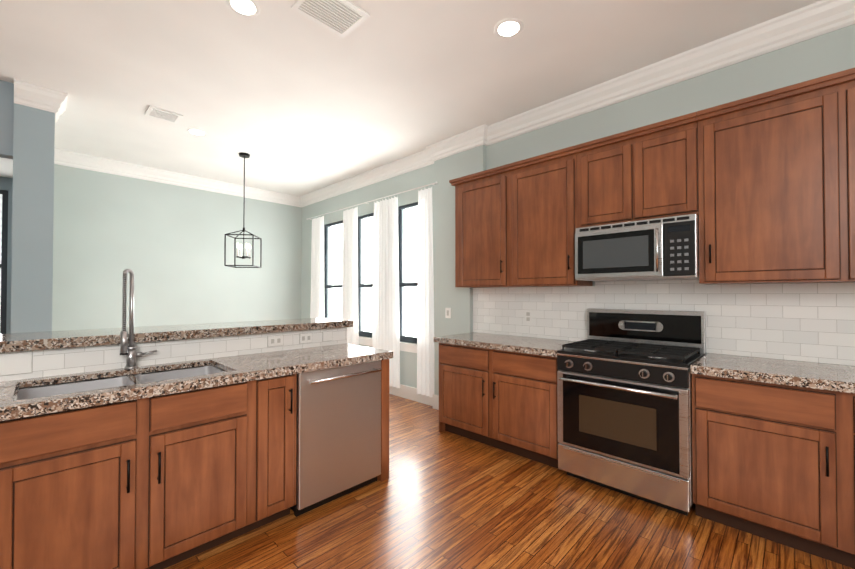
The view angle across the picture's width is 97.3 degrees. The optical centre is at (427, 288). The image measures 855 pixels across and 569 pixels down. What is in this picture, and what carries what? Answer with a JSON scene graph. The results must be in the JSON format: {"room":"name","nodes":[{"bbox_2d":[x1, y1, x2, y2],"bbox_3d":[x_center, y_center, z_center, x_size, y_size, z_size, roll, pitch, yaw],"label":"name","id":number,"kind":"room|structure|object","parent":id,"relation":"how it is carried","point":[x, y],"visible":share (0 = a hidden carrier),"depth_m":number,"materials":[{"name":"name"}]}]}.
{"room":"kitchen","nodes":[
{"label":"kitchen","id":0,"kind":"room"},
{"bbox_2d":[0,176,12,332],"bbox_3d":[-7.401,-0.143,4.852,0.150,3.155,3.310,-1,-1,44],"label":"wall","id":1,"kind":"structure","parent":0,"point":[6,183],"depth_m":5.76,"materials":[{"name":"paint"}]},
{"bbox_2d":[0,190,7,333],"bbox_3d":[-6.876,-0.383,5.366,0.070,2.266,1.171,-1,-1,44],"label":"room window","id":2,"kind":"structure","parent":1,"relation":"in","point":[3,243],"depth_m":5.75,"materials":[{"name":"brown metal"}]},
{"bbox_2d":[0,80,13,158],"bbox_3d":[-4.604,-1.448,2.151,0.130,0.615,3.015,-1,-1,44],"label":"wall","id":3,"kind":"structure","parent":0,"point":[6,115],"depth_m":3.16,"materials":[{"name":"grey paint"}]},
{"bbox_2d":[11,103,54,332],"bbox_3d":[-4.804,-0.146,4.603,3.920,3.155,0.245,-1,-1,44],"label":"wall","id":4,"kind":"structure","parent":0,"point":[32,222],"depth_m":3.24,"materials":[{"name":"paint"}]},
{"bbox_2d":[14,0,854,206],"bbox_3d":[-0.476,-1.661,2.712,8.650,0.175,3.542,-1,-1,44],"label":"crown molding","id":5,"kind":"structure","parent":4,"relation":"attached to","point":[816,19],"depth_m":3.30,"materials":[{"name":"white wood"}]},
{"bbox_2d":[0,318,352,352],"bbox_3d":[-1.841,0.288,2.412,0.555,0.055,2.875,-1,-1,44],"label":"countertop","id":6,"kind":"structure","parent":0,"point":[25,341],"depth_m":2.32,"materials":[{"name":"stone"}]},
{"bbox_2d":[52,164,301,330],"bbox_3d":[-3.579,-0.130,5.812,0.150,3.155,3.397,-1,-1,44],"label":"wall","id":7,"kind":"structure","parent":0,"point":[164,242],"depth_m":5.46,"materials":[{"name":"paint"}]},
{"bbox_2d":[0,0,820,196],"bbox_3d":[-2.269,-1.778,2.355,11.020,0.050,6.857,-1,-1,44],"label":"ceiling","id":8,"kind":"structure","parent":0,"point":[275,89],"depth_m":2.98,"materials":[{"name":"paint"}]},
{"bbox_2d":[145,106,182,123],"bbox_3d":[-2.620,-1.728,3.736,0.240,0.011,0.270,-1,-1,44],"label":"ceiling vent","id":9,"kind":"object","parent":8,"relation":"in","point":[162,114],"visible":0.98,"depth_m":3.73,"materials":[{"name":"white metal"}]},
{"bbox_2d":[187,128,206,135],"bbox_3d":[-2.537,-1.725,4.141,0.195,0.006,0.195,0,-1,-1],"label":"recessed light","id":10,"kind":"object","parent":8,"relation":"in","point":[193,131],"depth_m":4.14,"materials":[{"name":"white"}]},
{"bbox_2d":[224,152,261,267],"bbox_3d":[-2.337,-1.000,4.788,0.336,1.440,0.336,0,-1,-8],"label":"pendant lantern","id":11,"kind":"object","parent":8,"relation":"hanging from","point":[244,155],"visible":1,"depth_m":4.78,"materials":[{"name":"black metal"}]},
{"bbox_2d":[225,0,260,16],"bbox_3d":[-1.140,-1.749,2.325,0.195,0.006,0.195,0,-1,-1],"label":"recessed light","id":12,"kind":"object","parent":8,"relation":"in","point":[246,8],"depth_m":2.34,"materials":[{"name":"white"}]},
{"bbox_2d":[291,0,369,37],"bbox_3d":[-0.608,-1.747,2.365,0.300,0.011,0.380,-1,-1,44],"label":"ceiling vent","id":13,"kind":"object","parent":8,"relation":"in","point":[342,18],"visible":1,"depth_m":2.38,"materials":[{"name":"white metal"}]},
{"bbox_2d":[494,18,523,37],"bbox_3d":[0.545,-1.747,2.525,0.195,0.006,0.195,0,-1,-1],"label":"recessed light","id":14,"kind":"object","parent":8,"relation":"in","point":[509,27],"depth_m":2.52,"materials":[{"name":"white"}]},
{"bbox_2d":[165,394,853,568],"bbox_3d":[-2.269,1.427,2.313,11.020,0.050,6.857,-1,-1,44],"label":"floor","id":15,"kind":"structure","parent":0,"point":[437,499],"depth_m":2.20,"materials":[{"name":"brown wood"}]},
{"bbox_2d":[212,374,296,535],"bbox_3d":[-1.098,0.957,2.398,0.603,0.892,0.270,-1,-1,44],"label":"base cabinet","id":16,"kind":"object","parent":15,"relation":"on","point":[254,422],"depth_m":2.12,"materials":[{"name":"brown wood"}]},
{"bbox_2d":[0,344,392,420],"bbox_3d":[-1.462,0.478,2.003,0.624,0.051,2.820,-1,-1,44],"label":"countertop","id":17,"kind":"structure","parent":16,"relation":"on","point":[248,367],"depth_m":2.01,"materials":[{"name":"stone"}]},
{"bbox_2d":[14,365,227,400],"bbox_3d":[-1.520,0.580,1.953,0.480,0.194,0.870,-1,-1,44],"label":"sink","id":18,"kind":"object","parent":17,"relation":"in","point":[63,388],"visible":0.1,"depth_m":2.04,"materials":[{"name":"silver metal"}]},
{"bbox_2d":[120,269,156,368],"bbox_3d":[-1.668,0.169,2.174,0.060,0.569,0.174,-1,-1,44],"label":"faucet","id":19,"kind":"object","parent":17,"relation":"on","point":[130,353],"visible":0.98,"depth_m":2.13,"materials":[{"name":"silver metal"}]},
{"bbox_2d":[290,360,380,516],"bbox_3d":[-0.732,0.961,2.683,0.595,0.890,0.637,-1,-1,44],"label":"dishwasher","id":20,"kind":"object","parent":15,"relation":"on","point":[338,435],"visible":0.79,"depth_m":2.47,"materials":[{"name":"silver metal"}]},
{"bbox_2d":[439,343,563,470],"bbox_3d":[0.751,0.971,3.497,1.256,0.892,0.652,-1,-1,44],"label":"base cabinet","id":21,"kind":"object","parent":15,"relation":"on","point":[503,400],"visible":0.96,"depth_m":3.22,"materials":[{"name":"brown wood"}]},
{"bbox_2d":[434,332,576,356],"bbox_3d":[0.744,0.498,3.514,1.281,0.051,0.648,-1,-1,44],"label":"countertop","id":22,"kind":"structure","parent":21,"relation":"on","point":[538,346],"depth_m":3.37,"materials":[{"name":"stone"}]},
{"bbox_2d":[557,308,705,515],"bbox_3d":[1.468,0.785,2.738,0.825,1.245,0.721,-1,-1,44],"label":"range","id":23,"kind":"object","parent":15,"relation":"on","point":[624,389],"visible":1,"depth_m":2.54,"materials":[{"name":"silver metal"}]},
{"bbox_2d":[692,374,854,568],"bbox_3d":[2.471,0.949,1.825,1.876,0.892,0.652,-1,-1,44],"label":"base cabinet","id":24,"kind":"object","parent":15,"relation":"on","point":[774,462],"visible":1,"depth_m":2.01,"materials":[{"name":"brown wood"}]},
{"bbox_2d":[690,353,854,393],"bbox_3d":[2.472,0.476,1.832,1.876,0.051,0.648,-1,-1,44],"label":"countertop","id":25,"kind":"structure","parent":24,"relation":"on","point":[830,377],"depth_m":2.12,"materials":[{"name":"stone"}]},
{"bbox_2d":[301,24,854,394],"bbox_3d":[0.791,-0.154,3.994,8.950,3.155,0.210,-1,-1,44],"label":"wall","id":26,"kind":"structure","parent":0,"point":[832,52],"depth_m":3.82,"materials":[{"name":"paint"}]},
{"bbox_2d":[310,216,324,317],"bbox_3d":[-1.892,0.043,6.433,0.480,2.565,0.055,-1,-1,44],"label":"curtain","id":27,"kind":"object","parent":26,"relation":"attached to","point":[317,307],"visible":0.62,"depth_m":6.40,"materials":[{"name":"white fabric"}]},
{"bbox_2d":[324,220,342,318],"bbox_3d":[-1.545,-0.192,6.240,0.616,1.826,0.068,-1,-1,44],"label":"window","id":28,"kind":"structure","parent":26,"relation":"in","point":[326,275],"depth_m":6.41,"materials":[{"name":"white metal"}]},
{"bbox_2d":[342,206,358,345],"bbox_3d":[-1.192,0.034,5.754,0.450,2.565,0.054,-1,-1,44],"label":"curtain","id":29,"kind":"object","parent":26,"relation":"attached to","point":[350,272],"visible":0.73,"depth_m":5.72,"materials":[{"name":"white fabric"}]},
{"bbox_2d":[358,213,373,337],"bbox_3d":[-0.861,-0.201,5.575,0.616,1.826,0.068,-1,-1,44],"label":"window","id":30,"kind":"structure","parent":26,"relation":"in","point":[364,333],"depth_m":5.72,"materials":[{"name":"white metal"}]},
{"bbox_2d":[307,181,437,219],"bbox_3d":[-0.996,-1.260,5.621,3.168,0.028,0.088,-1,-1,44],"label":"curtain rod","id":31,"kind":"object","parent":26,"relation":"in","point":[436,182],"visible":0.98,"depth_m":5.29,"materials":[{"name":"white metal"}]},
{"bbox_2d":[372,196,399,387],"bbox_3d":[-0.571,0.026,5.152,0.580,2.565,0.052,-1,-1,44],"label":"curtain","id":32,"kind":"object","parent":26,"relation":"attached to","point":[385,327],"visible":0.83,"depth_m":5.13,"materials":[{"name":"white fabric"}]},
{"bbox_2d":[359,202,417,352],"bbox_3d":[-0.875,-0.142,5.562,2.605,1.943,0.105,-1,-1,44],"label":"window","id":33,"kind":"structure","parent":26,"relation":"in","point":[410,339],"depth_m":5.05,"materials":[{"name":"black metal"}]},
{"bbox_2d":[389,384,430,405],"bbox_3d":[-1.120,1.364,5.758,3.424,0.165,0.016,-1,-1,44],"label":"baseboard","id":34,"kind":"structure","parent":26,"relation":"attached to","point":[406,392],"depth_m":4.89,"materials":[{"name":"white wood"}]},
{"bbox_2d":[417,187,433,396],"bbox_3d":[-0.033,0.019,4.626,0.285,2.565,0.054,-1,-1,44],"label":"curtain","id":35,"kind":"object","parent":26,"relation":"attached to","point":[425,338],"visible":1,"depth_m":4.62,"materials":[{"name":"white fabric"}]},
{"bbox_2d":[431,394,438,409],"bbox_3d":[0.254,1.346,4.338,0.526,0.165,0.016,-1,-1,44],"label":"baseboard","id":36,"kind":"structure","parent":26,"relation":"attached to","point":[435,399],"depth_m":4.48,"materials":[{"name":"white wood"}]},
{"bbox_2d":[445,308,450,317],"bbox_3d":[0.238,0.279,4.374,0.080,0.120,0.008,-1,-1,44],"label":"outlet","id":37,"kind":"object","parent":26,"relation":"in","point":[447,310],"depth_m":4.37,"materials":[{"name":"white plastic"}]},
{"bbox_2d":[453,166,504,287],"bbox_3d":[0.637,-0.584,3.841,0.660,1.128,0.348,-1,-1,44],"label":"upper cabinet","id":38,"kind":"object","parent":26,"relation":"attached to","point":[479,197],"depth_m":3.71,"materials":[{"name":"brown wood"}]},
{"bbox_2d":[525,311,531,322],"bbox_3d":[0.994,0.272,3.709,0.080,0.115,0.007,-1,-1,44],"label":"outlet","id":39,"kind":"object","parent":26,"relation":"in","point":[528,316],"depth_m":3.70,"materials":[{"name":"white plastic"}]},
{"bbox_2d":[505,146,592,286],"bbox_3d":[1.099,-0.590,3.392,0.628,1.128,0.348,-1,-1,44],"label":"upper cabinet","id":40,"kind":"object","parent":26,"relation":"attached to","point":[515,224],"depth_m":3.26,"materials":[{"name":"brown wood"}]},
{"bbox_2d":[574,112,698,227],"bbox_3d":[1.606,-0.826,2.884,0.810,0.671,0.373,-1,-1,44],"label":"upper cabinet","id":41,"kind":"object","parent":26,"relation":"attached to","point":[647,172],"visible":0.98,"depth_m":2.72,"materials":[{"name":"brown wood"}]},
{"bbox_2d":[575,214,698,280],"bbox_3d":[1.580,-0.279,2.840,0.793,0.415,0.462,-1,-1,44],"label":"microwave","id":42,"kind":"object","parent":41,"relation":"attached to","point":[665,248],"visible":0.98,"depth_m":2.65,"materials":[{"name":"silver metal"}]},
{"bbox_2d":[473,279,854,365],"bbox_3d":[1.938,0.196,2.803,3.990,0.532,0.008,-1,-1,44],"label":"tile backsplash","id":43,"kind":"structure","parent":26,"relation":"attached to","point":[810,322],"depth_m":2.66,"materials":[{"name":"white tile"}]},
{"bbox_2d":[697,78,820,283],"bbox_3d":[2.164,-0.604,2.356,0.719,1.128,0.348,-1,-1,44],"label":"upper cabinet","id":44,"kind":"object","parent":26,"relation":"attached to","point":[776,180],"depth_m":2.26,"materials":[{"name":"brown wood"}]},
{"bbox_2d":[817,68,854,282],"bbox_3d":[2.593,-0.609,1.939,0.770,1.128,0.348,-1,-1,44],"label":"upper cabinet","id":45,"kind":"object","parent":26,"relation":"attached to","point":[836,91],"depth_m":2.05,"materials":[{"name":"brown wood"}]},
{"bbox_3d":[-1.730,0.858,2.273,0.118,1.085,2.840,-1,-1,44],"label":"wall","id":46,"kind":"structure","parent":0,"visible":0},
{"bbox_2d":[0,327,346,381],"bbox_3d":[-1.685,0.407,2.231,0.010,0.183,2.835,-1,-1,44],"label":"backsplash","id":47,"kind":"structure","parent":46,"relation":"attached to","point":[54,362],"depth_m":2.30,"materials":[{"name":"white tile"}]},
{"bbox_2d":[0,351,32,375],"bbox_3d":[-2.046,0.368,1.848,0.005,0.111,0.146,-1,-1,44],"label":"outlet","id":48,"kind":"object","parent":47,"relation":"attached to","point":[14,363],"depth_m":1.86,"materials":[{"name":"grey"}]},
{"bbox_2d":[267,335,283,346],"bbox_3d":[-1.127,0.385,2.791,0.006,0.081,0.121,-1,-1,44],"label":"outlet","id":49,"kind":"object","parent":47,"relation":"attached to","point":[277,340],"depth_m":2.79,"materials":[{"name":"grey plastic"}]},
{"bbox_2d":[299,333,311,343],"bbox_3d":[-0.959,0.387,2.965,0.006,0.081,0.106,-1,-1,44],"label":"outlet","id":50,"kind":"object","parent":47,"relation":"attached to","point":[303,337],"depth_m":2.96,"materials":[{"name":"grey plastic"}]},
{"bbox_2d":[322,331,331,341],"bbox_3d":[-0.825,0.389,3.104,0.005,0.081,0.091,-1,-1,44],"label":"outlet","id":51,"kind":"object","parent":47,"relation":"attached to","point":[327,335],"depth_m":3.10,"materials":[{"name":"grey plastic"}]},
{"label":"outside","id":52,"kind":"structure","parent":0,"visible":0},
{"bbox_2d":[331,206,417,336],"bbox_3d":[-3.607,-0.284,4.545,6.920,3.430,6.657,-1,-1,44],"label":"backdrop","id":53,"kind":"structure","parent":52,"point":[413,229],"depth_m":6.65,"materials":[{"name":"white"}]}
]}

